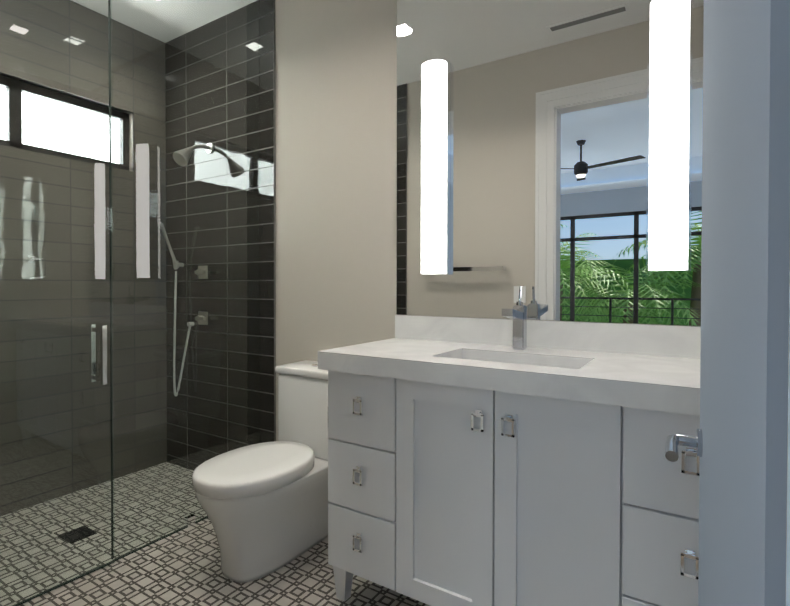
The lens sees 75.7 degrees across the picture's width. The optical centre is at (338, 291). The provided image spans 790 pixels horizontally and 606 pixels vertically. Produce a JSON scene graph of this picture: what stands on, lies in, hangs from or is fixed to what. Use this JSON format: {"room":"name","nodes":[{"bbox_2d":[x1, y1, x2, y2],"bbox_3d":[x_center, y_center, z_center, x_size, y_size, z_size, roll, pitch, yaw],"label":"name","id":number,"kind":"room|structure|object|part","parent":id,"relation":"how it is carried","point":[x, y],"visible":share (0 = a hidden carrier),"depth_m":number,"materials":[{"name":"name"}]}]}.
{"room":"bathroom","nodes":[
{"label":"bathroom","id":0,"kind":"room"},
{"bbox_2d":[0,73,132,170],"bbox_3d":[-1.664,-1.176,2.680,0.120,0.878,1.640,1,1,36],"label":"wall","id":1,"kind":"structure","parent":0,"point":[130,148],"depth_m":3.12,"materials":[{"name":"beige paint"}]},
{"bbox_2d":[0,74,130,113],"bbox_3d":[-1.667,-1.105,2.634,0.070,0.012,1.240,1,1,36],"label":"window frame","id":2,"kind":"structure","parent":1,"relation":"attached to","point":[54,90],"depth_m":2.80,"materials":[{"name":"black metal"}]},
{"bbox_2d":[0,0,164,121],"bbox_3d":[-1.575,-1.358,2.688,0.012,0.515,1.520,1,1,36],"label":"wall tile","id":3,"kind":"structure","parent":1,"relation":"attached to","point":[88,19],"depth_m":2.85,"materials":[{"name":"grey tile"}]},
{"bbox_2d":[132,113,165,177],"bbox_3d":[-1.201,-0.925,3.212,0.012,0.363,0.240,1,1,36],"label":"wall tiles","id":4,"kind":"structure","parent":1,"relation":"attached to","point":[154,161],"depth_m":3.20,"materials":[{"name":"grey tile"}]},
{"bbox_2d":[71,0,256,42],"bbox_3d":[-0.350,-1.654,1.799,3.275,0.100,1.760,1,1,36],"label":"ceiling","id":5,"kind":"structure","parent":0,"point":[180,20],"depth_m":2.92,"materials":[{"name":"white paint"}]},
{"bbox_2d":[0,462,429,605],"bbox_3d":[-0.350,1.161,1.834,3.275,0.050,1.760,1,1,36],"label":"floor","id":6,"kind":"structure","parent":0,"point":[182,567],"depth_m":2.11,"materials":[{"name":"tile"}]},
{"bbox_2d":[58,526,96,543],"bbox_3d":[-1.215,1.128,2.347,0.120,0.003,0.120,1,1,36],"label":"floor drain","id":7,"kind":"object","parent":6,"relation":"on","point":[81,532],"depth_m":2.34,"materials":[{"name":"grey metal"}]},
{"bbox_2d":[111,0,260,560],"bbox_3d":[-0.696,-0.240,2.453,0.010,2.736,0.867,1,1,36],"label":"glass wall","id":8,"kind":"structure","parent":6,"relation":"on","point":[183,250],"depth_m":2.37,"materials":[{"name":"clear glass"}]},
{"bbox_2d":[0,0,114,605],"bbox_3d":[-1.125,-0.233,1.841,0.108,2.720,0.620,1,1,38],"label":"door","id":9,"kind":"structure","parent":8,"relation":"attached to","point":[93,376],"depth_m":1.93,"materials":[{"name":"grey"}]},
{"bbox_3d":[-0.975,0.251,2.042,0.108,0.235,0.018,1,1,38],"label":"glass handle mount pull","id":10,"kind":"part","parent":9,"relation":"part of","materials":[{"name":"silver metal"}]},
{"bbox_2d":[108,0,113,559],"bbox_3d":[-0.950,-0.238,2.100,0.010,2.716,0.004,1,1,36],"label":"door edge","id":11,"kind":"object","parent":8,"relation":"attached to","point":[110,221],"depth_m":2.10,"materials":[{"name":"grey"}]},
{"bbox_3d":[-0.696,1.125,2.470,0.010,0.005,0.867,1,1,36],"label":"bottom edge of the shower glass partition","id":12,"kind":"part","parent":8,"relation":"part of","materials":[{"name":"clear glass"}]},
{"bbox_2d":[185,514,194,527],"bbox_3d":[-0.720,1.106,2.436,0.024,0.045,0.045,1,1,36],"label":"clip","id":13,"kind":"object","parent":8,"relation":"attached to","point":[189,520],"visible":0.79,"depth_m":2.42,"materials":[{"name":"silver metal"}]},
{"bbox_2d":[192,360,329,582],"bbox_3d":[-0.272,0.743,2.205,0.382,0.777,0.810,1,1,36],"label":"toilet","id":14,"kind":"object","parent":6,"relation":"on","point":[264,505],"visible":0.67,"depth_m":2.06,"materials":[{"name":"white ceramic"}]},
{"bbox_3d":[-0.343,0.730,2.107,0.382,0.059,0.568,1,1,36],"label":"lid","id":15,"kind":"part","parent":14,"relation":"part of","materials":[{"name":"white ceramic"}]},
{"bbox_3d":[-0.106,0.374,2.432,0.334,0.035,0.241,1,1,36],"label":"tank lid","id":16,"kind":"part","parent":14,"relation":"part of","materials":[{"name":"white ceramic"}]},
{"bbox_3d":[-0.104,0.576,2.437,0.320,0.365,0.234,1,1,36],"label":"tank","id":17,"kind":"part","parent":14,"relation":"part of","materials":[{"name":"white ceramic"}]},
{"bbox_2d":[318,366,699,605],"bbox_3d":[0.611,0.710,1.711,1.249,0.855,0.579,1,1,36],"label":"bathroom vanity","id":18,"kind":"object","parent":6,"relation":"on","point":[517,458],"depth_m":1.46,"materials":[{"name":"white paint"}]},
{"bbox_3d":[0.017,1.068,1.876,0.060,0.135,0.060,1,1,36],"label":"leg","id":19,"kind":"part","parent":18,"relation":"part of","materials":[{"name":"white paint"}]},
{"bbox_3d":[0.067,0.394,1.753,0.036,0.060,0.017,1,1,36],"label":"drawer handle","id":20,"kind":"part","parent":18,"relation":"part of","materials":[{"name":"silver metal"}]},
{"bbox_3d":[0.067,0.639,1.756,0.036,0.060,0.017,1,1,36],"label":"drawer handle","id":21,"kind":"part","parent":18,"relation":"part of","materials":[{"name":"silver metal"}]},
{"bbox_3d":[0.067,0.872,1.759,0.036,0.060,0.017,1,1,36],"label":"drawer handle","id":22,"kind":"part","parent":18,"relation":"part of","materials":[{"name":"silver metal"}]},
{"bbox_3d":[0.078,0.409,1.768,0.279,0.249,0.020,1,1,36],"label":"drawer","id":23,"kind":"part","parent":18,"relation":"part of","materials":[{"name":"white paint"}]},
{"bbox_3d":[0.078,0.654,1.771,0.279,0.229,0.020,1,1,36],"label":"drawer","id":24,"kind":"part","parent":18,"relation":"part of","materials":[{"name":"white paint"}]},
{"bbox_3d":[0.078,0.886,1.774,0.279,0.224,0.020,1,1,36],"label":"drawer","id":25,"kind":"part","parent":18,"relation":"part of","materials":[{"name":"white paint"}]},
{"bbox_3d":[0.327,0.644,1.591,0.324,0.714,0.020,1,1,36],"label":"door","id":26,"kind":"part","parent":18,"relation":"part of","materials":[{"name":"white paint"}]},
{"bbox_3d":[0.414,0.383,1.503,0.036,0.060,0.017,1,1,36],"label":"door handle","id":27,"kind":"part","parent":18,"relation":"part of","materials":[{"name":"silver metal"}]},
{"bbox_3d":[0.487,0.383,1.450,0.036,0.060,0.017,1,1,36],"label":"door handle","id":28,"kind":"part","parent":18,"relation":"part of","materials":[{"name":"silver metal"}]},
{"bbox_2d":[318,338,699,409],"bbox_3d":[0.621,0.250,1.693,1.302,0.065,0.588,1,1,36],"label":"countertop","id":29,"kind":"structure","parent":18,"relation":"on","point":[654,379],"depth_m":1.53,"materials":[{"name":"white stone"}]},
{"bbox_2d":[502,286,529,349],"bbox_3d":[0.638,0.098,1.835,0.042,0.236,0.171,1,1,36],"label":"faucet","id":30,"kind":"object","parent":29,"relation":"on","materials":[{"name":"grey metal"}]},
{"bbox_3d":[0.595,0.646,1.398,0.324,0.714,0.020,1,1,36],"label":"door","id":31,"kind":"part","parent":18,"relation":"part of","materials":[{"name":"white paint"}]},
{"bbox_3d":[0.846,0.893,1.220,0.284,0.224,0.020,1,1,36],"label":"drawer","id":32,"kind":"part","parent":18,"relation":"part of","materials":[{"name":"white paint"}]},
{"bbox_3d":[0.846,0.661,1.217,0.284,0.229,0.020,1,1,36],"label":"drawer","id":33,"kind":"part","parent":18,"relation":"part of","materials":[{"name":"white paint"}]},
{"bbox_3d":[0.846,0.416,1.214,0.284,0.249,0.020,1,1,36],"label":"drawer","id":34,"kind":"part","parent":18,"relation":"part of","materials":[{"name":"white paint"}]},
{"bbox_3d":[0.836,0.646,1.202,0.036,0.060,0.017,1,1,36],"label":"drawer handle","id":35,"kind":"part","parent":18,"relation":"part of","materials":[{"name":"silver metal"}]},
{"bbox_3d":[0.836,0.401,1.198,0.036,0.060,0.017,1,1,36],"label":"drawer handle","id":36,"kind":"part","parent":18,"relation":"part of","materials":[{"name":"silver metal"}]},
{"bbox_2d":[275,0,700,440],"bbox_3d":[0.130,-0.242,2.481,3.275,2.740,0.120,1,1,36],"label":"wall","id":37,"kind":"structure","parent":0,"point":[336,163],"depth_m":2.51,"materials":[{"name":"beige paint"}]},
{"bbox_2d":[165,0,275,469],"bbox_3d":[-0.739,-0.249,3.027,0.963,2.740,0.012,1,1,36],"label":"wall tile","id":38,"kind":"structure","parent":37,"relation":"attached to","point":[265,158],"depth_m":2.98,"materials":[{"name":"black tile"}]},
{"bbox_2d":[158,222,193,395],"bbox_3d":[-1.010,0.109,3.123,0.157,1.084,0.157,1,1,36],"label":"shower","id":39,"kind":"object","parent":38,"relation":"attached to","point":[175,266],"depth_m":3.14,"materials":[{"name":"silver metal"}]},
{"bbox_2d":[173,143,213,165],"bbox_3d":[-0.848,-0.806,2.935,0.094,0.174,0.254,1,1,36],"label":"shower head","id":40,"kind":"object","parent":38,"relation":"attached to","point":[187,153],"depth_m":2.87},
{"bbox_2d":[195,266,207,278],"bbox_3d":[-0.835,-0.119,3.055,0.110,0.080,0.058,1,1,36],"label":"shower valve","id":41,"kind":"object","parent":38,"relation":"attached to","point":[201,273],"depth_m":3.06,"materials":[{"name":"silver metal"}]},
{"bbox_2d":[195,311,207,324],"bbox_3d":[-0.835,0.161,3.059,0.110,0.080,0.058,1,1,36],"label":"shower valve","id":42,"kind":"object","parent":38,"relation":"attached to","point":[202,315],"depth_m":3.07,"materials":[{"name":"silver metal"}]},
{"bbox_2d":[395,315,700,357],"bbox_3d":[0.788,0.162,1.922,1.302,0.105,0.020,1,1,36],"label":"backsplash","id":43,"kind":"structure","parent":37,"relation":"attached to","point":[615,338],"depth_m":1.86,"materials":[{"name":"white stone"}]},
{"bbox_2d":[396,0,703,325],"bbox_3d":[0.792,-0.729,1.917,1.302,1.673,0.006,1,1,36],"label":"mirror","id":44,"kind":"object","parent":37,"relation":"attached to","point":[548,171],"visible":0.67,"depth_m":1.93,"materials":[{"name":"clear glass"}]},
{"bbox_2d":[421,59,450,274],"bbox_3d":[0.400,-0.523,2.149,0.124,0.898,0.080,1,1,36],"label":"sconce","id":45,"kind":"object","parent":44,"relation":"attached to","point":[435,151],"visible":0.96,"depth_m":2.12,"materials":[{"name":"white glass"}]},
{"bbox_2d":[646,0,692,271],"bbox_3d":[1.082,-0.517,1.657,0.124,0.898,0.080,1,1,36],"label":"sconce","id":46,"kind":"object","parent":44,"relation":"attached to","point":[669,130],"visible":1,"depth_m":1.63,"materials":[{"name":"white glass"}]},
{"bbox_2d":[786,248,789,555],"bbox_3d":[0.401,-0.215,0.263,0.238,2.740,0.120,1,1,36],"label":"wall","id":47,"kind":"structure","parent":0,"point":[788,374],"depth_m":0.37,"materials":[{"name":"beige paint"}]},
{"bbox_2d":[698,0,789,605],"bbox_3d":[0.556,-0.011,0.706,0.040,2.298,0.815,0,1,33],"label":"door leaf","id":48,"kind":"structure","parent":47,"relation":"in","point":[745,242],"depth_m":0.48,"materials":[{"name":"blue paint"}]},
{"bbox_2d":[665,429,702,461],"bbox_3d":[0.718,0.301,0.949,0.176,0.054,0.152,0,1,33],"label":"door handle","id":49,"kind":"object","parent":48,"relation":"attached to","point":[673,442],"depth_m":0.99,"materials":[{"name":"grey metal"}]},
{"bbox_2d":[786,284,789,605],"bbox_3d":[0.285,-0.011,0.310,0.006,2.330,0.064,1,1,36],"label":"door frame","id":50,"kind":"structure","parent":47,"relation":"attached to","point":[788,546],"depth_m":0.34,"materials":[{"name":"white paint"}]},
{"bbox_3d":[-1.664,0.194,2.697,0.120,1.862,1.640,1,1,36],"label":"wall","id":51,"kind":"structure","parent":0,"visible":0},
{"bbox_2d":[0,76,128,170],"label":"window","id":52,"kind":"structure","parent":51,"relation":"in","point":[120,165],"depth_m":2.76,"materials":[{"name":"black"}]},
{"bbox_3d":[-1.695,-0.918,2.631,0.040,0.363,0.060,1,1,36],"label":"shower window frame","id":53,"kind":"part","parent":52,"relation":"part of","materials":[{"name":"black metal"}]},
{"bbox_3d":[-1.683,-1.079,2.646,0.040,0.042,1.240,1,1,36],"label":"shower window frame","id":54,"kind":"part","parent":52,"relation":"part of","materials":[{"name":"black metal"}]},
{"bbox_2d":[0,145,166,515],"bbox_3d":[-1.575,0.194,2.707,0.012,1.862,1.520,1,1,36],"label":"wall tile","id":55,"kind":"structure","parent":51,"relation":"attached to","point":[101,219],"depth_m":2.83,"materials":[{"name":"grey tile"}]}
]}

